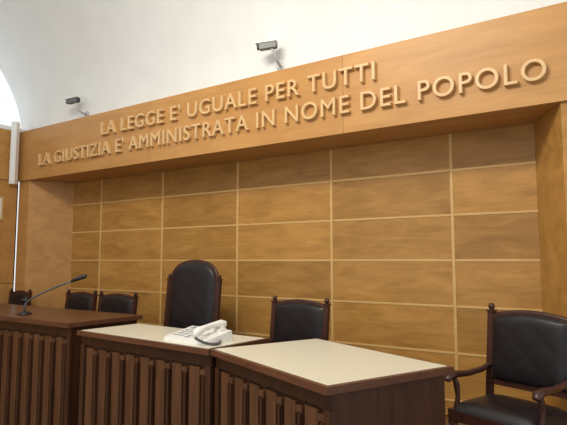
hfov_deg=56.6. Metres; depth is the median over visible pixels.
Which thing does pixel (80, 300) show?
leather armchair
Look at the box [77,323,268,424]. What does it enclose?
desk
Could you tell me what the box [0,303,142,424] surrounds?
desk
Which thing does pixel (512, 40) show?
wall
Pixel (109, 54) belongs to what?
wall
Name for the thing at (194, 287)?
armchair
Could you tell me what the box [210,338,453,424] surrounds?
desk
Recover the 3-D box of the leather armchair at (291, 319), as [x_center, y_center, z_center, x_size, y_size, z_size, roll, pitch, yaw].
[-0.010,1.352,4.791,0.724,1.136,0.599,-4,-7,38]
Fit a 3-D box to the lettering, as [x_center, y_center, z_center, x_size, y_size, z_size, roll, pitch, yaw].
[-0.809,-1.114,6.115,6.960,0.466,0.049,-3,-6,33]
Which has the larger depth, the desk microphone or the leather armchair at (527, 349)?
the desk microphone
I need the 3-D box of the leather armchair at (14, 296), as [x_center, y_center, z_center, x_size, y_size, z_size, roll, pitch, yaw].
[-4.114,1.656,7.690,0.587,1.056,0.591,-3,-6,33]
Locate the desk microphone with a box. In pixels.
[17,274,86,314]
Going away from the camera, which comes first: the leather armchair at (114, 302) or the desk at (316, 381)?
the desk at (316, 381)
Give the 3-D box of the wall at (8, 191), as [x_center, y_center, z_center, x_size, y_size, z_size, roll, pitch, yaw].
[-6.614,0.387,4.722,0.120,3.986,8.600,-3,-6,33]
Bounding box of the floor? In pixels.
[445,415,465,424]
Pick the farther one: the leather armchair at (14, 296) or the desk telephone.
the leather armchair at (14, 296)
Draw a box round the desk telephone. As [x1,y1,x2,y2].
[164,320,232,345]
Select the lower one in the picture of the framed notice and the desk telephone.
the desk telephone
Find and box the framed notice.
[0,196,3,219]
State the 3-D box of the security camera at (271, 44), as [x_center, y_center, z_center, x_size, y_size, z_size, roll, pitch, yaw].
[-0.149,-1.715,5.760,0.285,0.272,0.224,-1,-5,11]
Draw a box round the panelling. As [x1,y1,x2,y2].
[70,123,545,414]
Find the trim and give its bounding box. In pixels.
[70,134,541,401]
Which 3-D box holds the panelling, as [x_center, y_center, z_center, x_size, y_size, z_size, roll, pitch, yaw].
[-0.544,0.706,6.570,6.840,2.729,0.042,-3,-6,33]
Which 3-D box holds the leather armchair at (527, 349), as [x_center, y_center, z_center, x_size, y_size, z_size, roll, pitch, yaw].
[1.565,1.234,3.603,0.601,1.156,0.713,4,-6,-36]
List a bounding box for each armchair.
[8,288,32,305]
[64,289,97,310]
[97,291,138,314]
[163,260,222,328]
[269,295,330,342]
[444,303,566,424]
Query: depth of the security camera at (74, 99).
7.57 m
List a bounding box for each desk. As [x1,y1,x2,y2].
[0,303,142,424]
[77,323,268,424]
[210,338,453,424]
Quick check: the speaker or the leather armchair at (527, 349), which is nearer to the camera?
the leather armchair at (527, 349)
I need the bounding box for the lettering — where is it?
[38,58,546,165]
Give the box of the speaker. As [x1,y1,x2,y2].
[9,122,19,184]
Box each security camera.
[64,95,88,116]
[255,39,282,69]
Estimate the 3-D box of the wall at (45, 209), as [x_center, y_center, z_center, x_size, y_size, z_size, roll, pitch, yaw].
[-3.779,1.112,8.329,0.570,3.195,0.630,-3,-6,33]
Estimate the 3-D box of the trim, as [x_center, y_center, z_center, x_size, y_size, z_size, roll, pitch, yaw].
[-0.545,0.716,6.566,6.830,2.725,0.048,-3,-6,33]
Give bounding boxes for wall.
[0,0,566,129]
[0,128,19,303]
[15,180,73,308]
[18,2,566,410]

